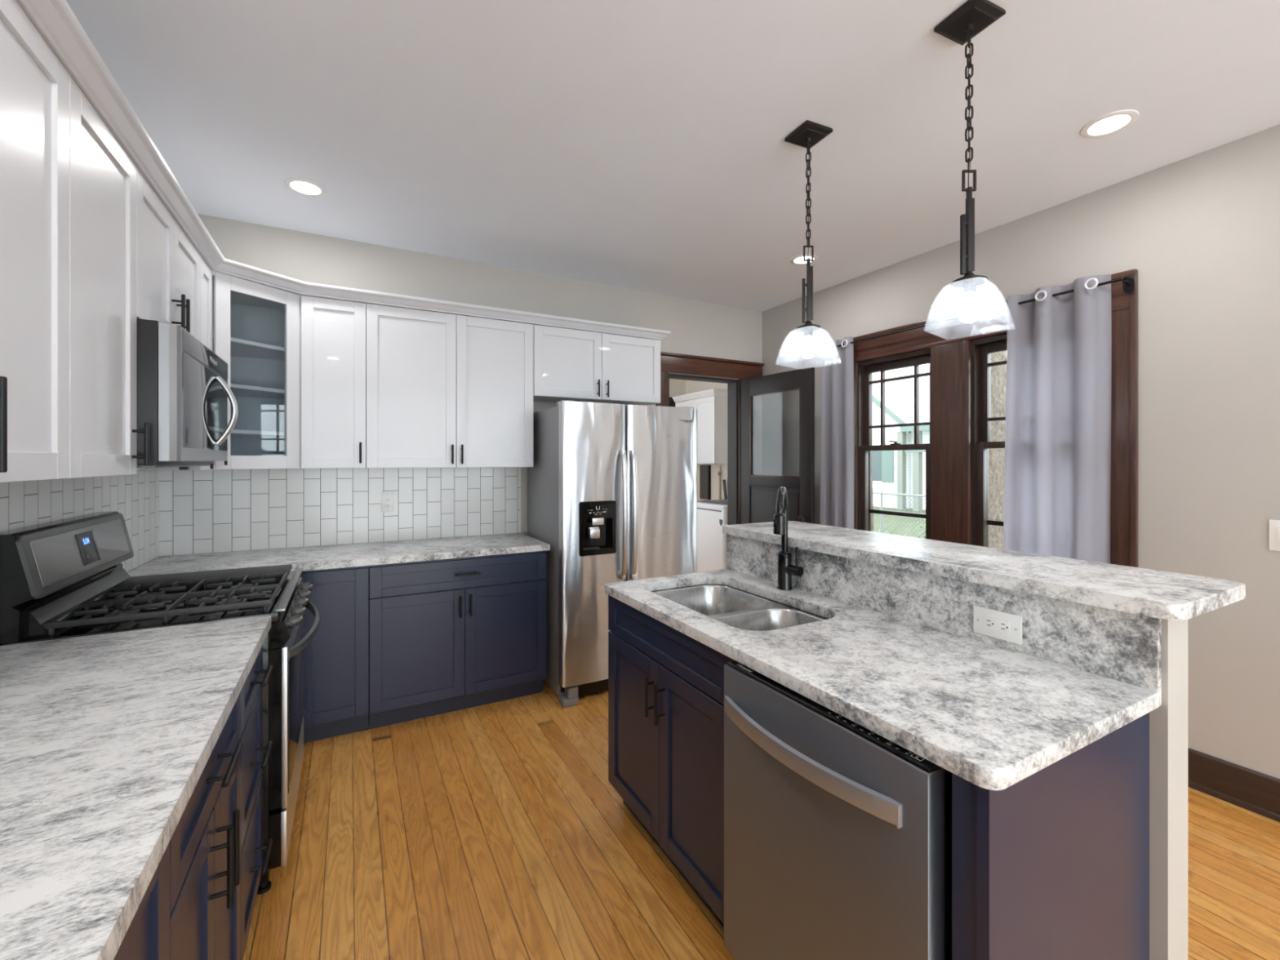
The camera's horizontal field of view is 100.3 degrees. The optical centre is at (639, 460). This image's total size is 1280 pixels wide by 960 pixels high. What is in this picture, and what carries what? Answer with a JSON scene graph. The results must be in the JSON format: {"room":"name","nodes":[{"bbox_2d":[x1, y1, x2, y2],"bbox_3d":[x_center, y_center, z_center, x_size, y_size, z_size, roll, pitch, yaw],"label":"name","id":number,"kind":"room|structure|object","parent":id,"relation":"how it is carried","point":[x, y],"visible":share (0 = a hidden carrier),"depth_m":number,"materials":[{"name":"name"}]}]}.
{"room":"kitchen","nodes":[
{"label":"kitchen","id":0,"kind":"room"},
{"bbox_2d":[157,213,762,557],"bbox_3d":[-0.746,0.043,3.823,4.105,2.740,0.120,0,0,-29],"label":"wall","id":1,"kind":"structure","parent":0,"point":[695,327],"depth_m":3.64,"materials":[{"name":"beige paint"}]},
{"bbox_2d":[301,295,365,468],"bbox_3d":[-1.723,-0.419,3.015,0.306,0.920,0.348,0,0,-29],"label":"upper cabinet","id":2,"kind":"object","parent":1,"relation":"attached to","point":[333,331],"visible":1,"depth_m":2.90,"materials":[{"name":"white paint"}]},
{"bbox_2d":[159,466,520,555],"bbox_3d":[-1.673,0.270,3.246,1.923,0.456,0.008,0,0,-29],"label":"tile backsplash","id":3,"kind":"structure","parent":1,"relation":"attached to","point":[206,511],"depth_m":3.14,"materials":[{"name":"white tile"}]},
{"bbox_2d":[381,492,394,512],"bbox_3d":[-1.559,0.257,3.298,0.074,0.122,0.009,0,0,-29],"label":"wall outlet","id":4,"kind":"object","parent":3,"relation":"attached to","point":[387,498],"visible":1,"depth_m":3.30,"materials":[{"name":"white plastic"}]},
{"bbox_2d":[384,497,390,507],"bbox_3d":[-1.558,0.257,3.296,0.033,0.066,0.002,0,0,-29],"label":"receptacle","id":5,"kind":"object","parent":4,"relation":"attached to","point":[387,500],"depth_m":3.29,"materials":[{"name":"white plastic"}]},
{"bbox_2d":[365,303,533,467],"bbox_3d":[-1.167,-0.419,3.316,0.954,0.920,0.348,0,0,-29],"label":"upper cabinet","id":6,"kind":"object","parent":1,"relation":"attached to","point":[443,390],"visible":0.99,"depth_m":3.17,"materials":[{"name":"white paint"}]},
{"bbox_2d":[533,324,660,405],"bbox_3d":[-0.330,-0.649,3.772,0.945,0.460,0.348,0,0,-29],"label":"upper cabinet","id":7,"kind":"object","parent":1,"relation":"attached to","point":[569,364],"visible":1,"depth_m":3.63,"materials":[{"name":"white paint"}]},
{"bbox_2d":[15,0,670,340],"bbox_3d":[-1.087,-0.907,2.558,1.665,0.056,3.783,0,0,18],"label":"crown molding","id":8,"kind":"structure","parent":7,"relation":"on","point":[55,20],"depth_m":1.78,"materials":[{"name":"white paint"}]},
{"bbox_2d":[656,351,764,524],"bbox_3d":[0.576,0.276,4.516,1.097,2.273,0.165,0,0,-29],"label":"trim","id":9,"kind":"structure","parent":1,"relation":"attached to","point":[671,362],"depth_m":4.60,"materials":[{"name":"brown wood"}]},
{"bbox_2d":[741,366,814,524],"bbox_3d":[1.065,0.354,4.254,0.107,2.093,0.757,0,0,-29],"label":"door","id":10,"kind":"structure","parent":1,"relation":"in","point":[758,492],"depth_m":4.20,"materials":[{"name":"brown wood"}]},
{"bbox_2d":[65,0,1279,311],"bbox_3d":[0.535,-1.377,2.197,5.102,0.100,8.850,0,0,-29],"label":"ceiling","id":11,"kind":"structure","parent":0,"point":[636,144],"depth_m":2.06,"materials":[{"name":"white paint"}]},
{"bbox_2d":[284,177,326,196],"bbox_3d":[-1.622,-1.324,2.590,0.176,0.006,0.176,0,0,-29],"label":"recessed light","id":12,"kind":"object","parent":11,"relation":"in","point":[300,185],"visible":1,"depth_m":2.58,"materials":[{"name":"white plastic"}]},
{"bbox_2d":[790,253,817,264],"bbox_3d":[1.079,-1.324,3.517,0.176,0.006,0.176,0,0,-29],"label":"recessed light","id":13,"kind":"object","parent":11,"relation":"in","point":[798,260],"visible":0.66,"depth_m":3.51,"materials":[{"name":"white plastic"}]},
{"bbox_2d":[775,120,841,364],"bbox_3d":[0.682,-0.860,2.163,0.188,0.935,0.188,0,0,-41],"label":"pendant light","id":14,"kind":"object","parent":11,"relation":"hanging from","point":[807,135],"visible":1,"depth_m":2.16,"materials":[{"name":"brown metal"}]},
{"bbox_2d":[924,0,1013,337],"bbox_3d":[0.987,-0.860,1.602,0.188,0.935,0.188,0,0,-41],"label":"pendant light","id":15,"kind":"object","parent":11,"relation":"hanging from","point":[972,17],"visible":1,"depth_m":1.60,"materials":[{"name":"brown metal"}]},
{"bbox_2d":[1080,109,1139,137],"bbox_3d":[1.847,-1.324,2.105,0.176,0.006,0.176,0,0,-29],"label":"recessed light","id":16,"kind":"object","parent":11,"relation":"in","point":[1112,122],"visible":1,"depth_m":2.10,"materials":[{"name":"white plastic"}]},
{"bbox_2d":[669,378,685,397],"bbox_3d":[-0.635,0.043,6.540,2.770,2.740,0.120,0,0,-29],"label":"wall","id":17,"kind":"structure","parent":0,"point":[677,387],"depth_m":7.08,"materials":[{"name":"beige paint"}]},
{"bbox_2d":[669,396,684,406],"bbox_3d":[0.467,0.287,7.056,0.320,2.250,0.024,0,0,-29],"label":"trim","id":18,"kind":"structure","parent":17,"relation":"attached to","point":[672,403],"depth_m":7.01,"materials":[{"name":"brown wood"}]},
{"bbox_2d":[243,679,1279,959],"bbox_3d":[0.504,1.462,2.180,5.032,0.100,8.850,0,0,-29],"label":"floor","id":19,"kind":"structure","parent":0,"point":[500,830],"depth_m":1.88,"materials":[{"name":"brown wood"}]},
{"bbox_2d":[113,841,169,959],"bbox_3d":[-0.842,0.973,0.412,0.673,0.878,0.626,0,0,-29],"label":"base cabinet","id":20,"kind":"object","parent":19,"relation":"on","point":[147,937],"visible":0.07,"depth_m":0.78,"materials":[{"name":"blue paint"}]},
{"bbox_2d":[0,615,271,959],"bbox_3d":[-1.064,0.516,0.811,0.651,0.035,1.742,0,0,-29],"label":"countertop","id":21,"kind":"structure","parent":20,"relation":"on","point":[107,740],"depth_m":0.88,"materials":[{"name":"grey stone"}]},
{"bbox_2d":[0,511,319,894],"bbox_3d":[-1.613,0.806,1.948,0.765,1.212,0.764,0,0,-29],"label":"gas range","id":22,"kind":"object","parent":19,"relation":"on","point":[65,578],"visible":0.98,"depth_m":1.75,"materials":[{"name":"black metal"}]},
{"bbox_2d":[2,564,302,645],"bbox_3d":[-1.632,0.494,1.938,0.644,0.067,0.764,0,0,-29],"label":"cooktop","id":23,"kind":"object","parent":22,"relation":"in","point":[124,603],"depth_m":1.78,"materials":[{"name":"metal"}]},
{"bbox_2d":[169,691,243,959],"bbox_3d":[-1.138,0.973,0.957,0.673,0.878,0.610,0,0,-29],"label":"base cabinet","id":24,"kind":"object","parent":19,"relation":"on","point":[205,843],"visible":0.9,"depth_m":1.07,"materials":[{"name":"blue paint"}]},
{"bbox_2d":[239,644,272,959],"bbox_3d":[-1.379,0.973,1.399,0.673,0.878,0.394,0,0,-29],"label":"base cabinet","id":25,"kind":"object","parent":19,"relation":"on","point":[253,763],"visible":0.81,"depth_m":1.54,"materials":[{"name":"blue paint"}]},
{"bbox_2d":[299,565,368,743],"bbox_3d":[-1.910,0.973,2.683,0.966,0.878,0.768,0,0,-29],"label":"base cabinet","id":26,"kind":"object","parent":19,"relation":"on","point":[336,660],"visible":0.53,"depth_m":2.69,"materials":[{"name":"blue paint"}]},
{"bbox_2d":[127,533,550,577],"bbox_3d":[-1.478,0.516,2.906,1.923,0.035,0.774,0,0,-29],"label":"countertop","id":27,"kind":"structure","parent":26,"relation":"on","point":[339,556],"depth_m":2.86,"materials":[{"name":"grey stone"}]},
{"bbox_2d":[368,550,546,728],"bbox_3d":[-1.103,0.973,3.211,0.950,0.878,0.611,0,0,-29],"label":"base cabinet","id":28,"kind":"object","parent":19,"relation":"on","point":[451,634],"visible":0.99,"depth_m":2.96,"materials":[{"name":"blue paint"}]},
{"bbox_2d":[528,400,697,708],"bbox_3d":[-0.182,0.530,3.553,0.938,1.765,0.762,0,0,-29],"label":"refrigerator","id":29,"kind":"object","parent":19,"relation":"on","point":[612,487],"visible":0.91,"depth_m":3.21,"materials":[{"name":"grey metal"}]},
{"bbox_2d":[608,595,734,928],"bbox_3d":[0.324,0.973,1.960,0.668,0.878,0.814,0,0,-29],"label":"base cabinet","id":30,"kind":"object","parent":19,"relation":"on","point":[666,686],"visible":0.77,"depth_m":1.77,"materials":[{"name":"blue paint"}]},
{"bbox_2d":[604,568,1159,790],"bbox_3d":[0.485,0.516,1.661,0.632,0.035,1.500,0,0,-29],"label":"countertop","id":31,"kind":"structure","parent":30,"relation":"on","point":[993,717],"depth_m":1.22,"materials":[{"name":"grey stone"}]},
{"bbox_2d":[651,583,827,631],"bbox_3d":[0.329,0.625,1.940,0.460,0.179,0.735,0,0,-29],"label":"double sink","id":32,"kind":"object","parent":31,"relation":"in","point":[735,607],"visible":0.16,"depth_m":2.12,"materials":[{"name":"silver metal"}]},
{"bbox_2d":[773,485,803,590],"bbox_3d":[0.559,0.296,2.002,0.102,0.404,0.216,0,0,19],"label":"kitchen faucet","id":33,"kind":"object","parent":31,"relation":"on","point":[785,568],"visible":1,"depth_m":2.06,"materials":[{"name":"black metal"}]},
{"bbox_2d":[697,499,727,572],"bbox_3d":[0.963,0.875,5.731,0.684,1.075,0.688,0,0,-29],"label":"washing machine","id":34,"kind":"object","parent":19,"relation":"on","point":[712,515],"visible":0.3,"depth_m":5.46,"materials":[{"name":"white metal"}]},
{"bbox_2d":[724,660,951,959],"bbox_3d":[0.587,0.970,1.300,0.608,0.862,0.576,0,0,-29],"label":"dishwasher","id":35,"kind":"object","parent":19,"relation":"on","point":[837,834],"visible":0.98,"depth_m":1.12,"materials":[{"name":"silver metal"}]},
{"bbox_2d":[724,695,902,828],"bbox_3d":[0.331,0.644,1.184,0.049,0.042,0.516,0,0,-29],"label":"handle","id":36,"kind":"object","parent":35,"relation":"in","point":[798,753],"depth_m":1.12,"materials":[{"name":"silver metal"}]},
{"bbox_2d":[951,712,1149,959],"bbox_3d":[0.837,0.973,1.061,0.626,0.878,0.066,0,0,-29],"label":"island end panel","id":37,"kind":"object","parent":19,"relation":"on","point":[1053,864],"visible":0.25,"depth_m":0.99,"materials":[{"name":"blue paint"}]},
{"bbox_2d":[685,124,1279,778],"bbox_3d":[2.366,0.043,3.283,0.847,2.740,8.710,0,0,-29],"label":"wall","id":38,"kind":"structure","parent":0,"point":[1201,232],"depth_m":2.33,"materials":[{"name":"beige paint"}]},
{"bbox_2d":[671,388,727,463],"bbox_3d":[0.775,-0.389,6.467,0.360,0.842,0.876,0,0,-29],"label":"upper cabinet","id":39,"kind":"object","parent":38,"relation":"attached to","point":[712,411],"visible":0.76,"depth_m":6.14,"materials":[{"name":"white paint"}]},
{"bbox_2d":[699,465,711,499],"bbox_3d":[0.820,0.268,6.725,0.035,0.430,0.205,0,0,-29],"label":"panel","id":40,"kind":"object","parent":38,"relation":"attached to","point":[704,470],"visible":1,"depth_m":6.69,"materials":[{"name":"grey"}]},
{"bbox_2d":[717,466,720,499],"bbox_3d":[0.950,0.265,6.426,0.034,0.395,0.099,0,0,3],"label":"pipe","id":41,"kind":"object","parent":38,"relation":"attached to","point":[718,467],"visible":1,"depth_m":6.45,"materials":[{"name":"beige"}]},
{"bbox_2d":[722,479,727,499],"bbox_3d":[1.006,0.347,6.317,0.036,0.256,0.076,0,0,-29],"label":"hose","id":42,"kind":"object","parent":38,"relation":"attached to","point":[723,480],"visible":0.91,"depth_m":6.30,"materials":[{"name":"grey plastic"}]},
{"bbox_2d":[820,336,853,528],"bbox_3d":[1.446,0.233,3.913,0.059,2.240,0.290,0,0,-25],"label":"curtain","id":43,"kind":"object","parent":38,"relation":"attached to","point":[837,474],"visible":0.51,"depth_m":3.91,"materials":[{"name":"grey fabric"}]},
{"bbox_2d":[857,348,930,539],"bbox_3d":[1.757,-0.010,3.638,0.114,1.405,0.575,0,0,-29],"label":"window","id":44,"kind":"structure","parent":38,"relation":"in","point":[865,369],"depth_m":3.77,"materials":[{"name":"brown wood"}]},
{"bbox_2d":[829,274,1134,348],"bbox_3d":[1.850,-0.823,3.215,0.074,0.084,1.758,0,0,-29],"label":"curtain rod","id":45,"kind":"object","parent":38,"relation":"attached to","point":[1128,285],"visible":0.87,"depth_m":2.80,"materials":[{"name":"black metal"}]},
{"bbox_2d":[1003,274,1111,564],"bbox_3d":[2.100,0.233,2.708,0.098,2.240,0.443,0,0,-29],"label":"curtain","id":46,"kind":"object","parent":45,"relation":"hanging from","point":[1057,470],"visible":0.66,"depth_m":2.71,"materials":[{"name":"grey fabric"}]},
{"bbox_2d":[971,333,1007,546],"bbox_3d":[2.157,-0.010,2.902,0.114,1.405,0.630,0,0,-29],"label":"window","id":47,"kind":"structure","parent":38,"relation":"in","point":[982,348],"depth_m":3.14,"materials":[{"name":"brown wood"}]},
{"bbox_2d":[853,268,1137,567],"bbox_3d":[1.907,-0.049,3.176,0.059,1.682,1.640,0,0,-29],"label":"trim","id":48,"kind":"structure","parent":38,"relation":"attached to","point":[950,352],"depth_m":3.15,"materials":[{"name":"brown wood"}]},
{"bbox_2d":[1187,747,1279,822],"bbox_3d":[2.591,1.333,1.949,0.030,0.158,6.050,0,0,-29],"label":"baseboard","id":49,"kind":"structure","parent":38,"relation":"attached to","point":[1254,791],"depth_m":2.20,"materials":[{"name":"brown wood"}]},
{"bbox_2d":[1269,519,1279,551],"bbox_3d":[2.524,0.294,2.096,0.009,0.122,0.074,0,0,-29],"label":"light switch","id":50,"kind":"object","parent":38,"relation":"attached to","point":[1274,525],"visible":1,"depth_m":2.11,"materials":[{"name":"white plastic"}]},
{"bbox_2d":[1276,527,1279,544],"bbox_3d":[2.522,0.294,2.094,0.002,0.066,0.033,0,0,-29],"label":"switch","id":51,"kind":"object","parent":50,"relation":"attached to","point":[1277,528],"depth_m":2.11,"materials":[{"name":"white plastic"}]},
{"bbox_2d":[1149,618,1187,959],"bbox_3d":[0.830,0.874,1.848,0.112,1.078,1.515,0,0,-29],"label":"wall","id":52,"kind":"structure","parent":0,"point":[1168,722],"depth_m":1.17,"materials":[{"name":"beige paint"}]},
{"bbox_2d":[726,534,1161,706],"bbox_3d":[0.770,0.434,1.820,0.020,0.198,1.503,0,0,-29],"label":"backsplash","id":53,"kind":"structure","parent":52,"relation":"attached to","point":[1123,646],"depth_m":1.48,"materials":[{"name":"grey stone"}]},
{"bbox_2d":[973,605,1022,644],"bbox_3d":[0.960,0.441,1.438,0.009,0.074,0.122,0,0,-29],"label":"wall outlet","id":54,"kind":"object","parent":53,"relation":"attached to","point":[1002,625],"visible":1,"depth_m":1.43,"materials":[{"name":"white plastic"}]},
{"bbox_2d":[982,615,1009,634],"bbox_3d":[0.958,0.441,1.437,0.002,0.033,0.066,0,0,-29],"label":"receptacle","id":55,"kind":"object","parent":54,"relation":"attached to","point":[992,624],"depth_m":1.44,"materials":[{"name":"white plastic"}]},
{"bbox_2d":[722,520,1245,620],"bbox_3d":[0.936,0.317,1.893,0.437,0.035,1.557,0,0,-29],"label":"bar","id":56,"kind":"object","parent":52,"relation":"on","point":[1155,593],"visible":0.93,"depth_m":1.46,"materials":[{"name":"grey stone"}]},
{"bbox_3d":[-1.108,0.042,0.066,0.120,2.740,6.375,0,0,-29],"label":"wall","id":57,"kind":"structure","parent":0,"visible":0},
{"bbox_2d":[0,0,69,482],"bbox_3d":[-1.227,-0.419,0.801,0.354,0.920,0.778,0,0,-29],"label":"upper cabinet","id":58,"kind":"object","parent":57,"relation":"attached to","point":[34,84],"visible":1,"depth_m":1.09,"materials":[{"name":"white paint"}]},
{"bbox_2d":[0,471,159,572],"bbox_3d":[-1.713,0.270,1.314,0.008,0.456,3.346,0,0,-29],"label":"tile backsplash","id":59,"kind":"structure","parent":57,"relation":"attached to","point":[23,504],"depth_m":2.10,"materials":[{"name":"white tile"}]},
{"bbox_2d":[69,75,149,478],"bbox_3d":[-1.517,-0.419,1.335,0.354,0.920,0.433,0,0,-29],"label":"upper cabinet","id":60,"kind":"object","parent":57,"relation":"attached to","point":[103,177],"visible":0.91,"depth_m":1.37,"materials":[{"name":"white paint"}]},
{"bbox_2d":[137,168,199,341],"bbox_3d":[-1.805,-0.654,1.864,0.354,0.450,0.768,0,0,-29],"label":"upper cabinet","id":61,"kind":"object","parent":57,"relation":"attached to","point":[168,263],"visible":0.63,"depth_m":1.85,"materials":[{"name":"white paint"}]},
{"bbox_2d":[137,318,238,470],"bbox_3d":[-1.750,-0.196,1.894,0.479,0.460,0.760,0,0,-29],"label":"microwave","id":62,"kind":"object","parent":61,"relation":"attached to","point":[184,391],"visible":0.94,"depth_m":1.67,"materials":[{"name":"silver metal"}]},
{"bbox_2d":[137,254,213,471],"bbox_3d":[-2.042,-0.419,2.300,0.354,0.920,0.221,0,0,-29],"label":"upper cabinet","id":63,"kind":"object","parent":57,"relation":"attached to","point":[206,273],"visible":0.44,"depth_m":2.37,"materials":[{"name":"white paint"}]},
{"bbox_2d":[211,270,301,469],"bbox_3d":[-2.094,-0.419,2.698,0.642,0.920,0.550,0,0,-29],"label":"upper cabinet","id":64,"kind":"object","parent":57,"relation":"attached to","point":[256,327],"visible":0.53,"depth_m":2.84,"materials":[{"name":"white wood"}]},
{"bbox_2d":[212,333,284,359],"bbox_3d":[-2.101,-0.582,2.705,0.612,0.018,0.504,0,0,-29],"label":"shelf","id":65,"kind":"object","parent":64,"relation":"attached to","point":[240,349],"depth_m":2.76,"materials":[{"name":"white paint"}]},
{"bbox_2d":[230,383,284,399],"bbox_3d":[-2.101,-0.361,2.705,0.612,0.018,0.504,0,0,-29],"label":"shelf","id":66,"kind":"object","parent":64,"relation":"attached to","point":[239,391],"depth_m":2.78,"materials":[{"name":"white paint"}]},
{"bbox_2d":[230,429,284,437],"bbox_3d":[-2.101,-0.141,2.705,0.612,0.018,0.504,0,0,-29],"label":"shelf","id":67,"kind":"object","parent":64,"relation":"attached to","point":[235,433],"depth_m":2.74,"materials":[{"name":"white paint"}]},
{"label":"outside","id":68,"kind":"structure","parent":0,"visible":0},
{"bbox_2d":[873,506,925,538],"bbox_3d":[21.019,2.022,28.496,55.850,0.100,90.000,0,0,-29],"label":"lawn","id":69,"kind":"structure","parent":68,"point":[887,516],"depth_m":16.78,"materials":[{"name":"green plant"}]},
{"bbox_2d":[871,450,873,531],"bbox_3d":[2.168,0.092,5.643,0.450,3.760,0.445,0,0,-29],"label":"pillar","id":70,"kind":"structure","parent":69,"relation":"on","point":[872,500],"depth_m":5.55,"materials":[{"name":"paint"}]},
{"bbox_2d":[872,490,925,537],"bbox_3d":[6.158,1.333,11.311,0.090,1.280,10.480,0,0,-29],"label":"fence","id":71,"kind":"object","parent":69,"relation":"on","point":[881,492],"visible":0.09,"depth_m":12.04,"materials":[{"name":"silver metal"}]},
{"bbox_2d":[874,518,925,538],"bbox_3d":[6.167,1.514,12.166,0.487,0.960,4.562,0,0,-29],"label":"weeds","id":72,"kind":"object","parent":69,"relation":"on","point":[918,535],"visible":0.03,"depth_m":11.96,"materials":[{"name":"green plant"}]},
{"bbox_2d":[871,364,929,511],"bbox_3d":[13.783,-1.617,24.564,8.720,7.180,15.600,0,0,-29],"label":"house","id":73,"kind":"structure","parent":69,"relation":"on","point":[897,472],"depth_m":22.49,"materials":[{"name":"white paint"}]},
{"bbox_2d":[881,450,893,482],"bbox_3d":[10.458,0.212,22.557,0.020,1.400,0.550,0,0,-29],"label":"shutter","id":74,"kind":"object","parent":73,"relation":"hanging from","point":[887,456],"depth_m":22.54,"materials":[{"name":"teal paint"}]},
{"bbox_2d":[988,351,1006,549],"bbox_3d":[2.791,0.092,4.498,0.450,3.760,0.452,0,0,-29],"label":"pillar","id":75,"kind":"structure","parent":69,"relation":"on","point":[998,373],"depth_m":4.34,"materials":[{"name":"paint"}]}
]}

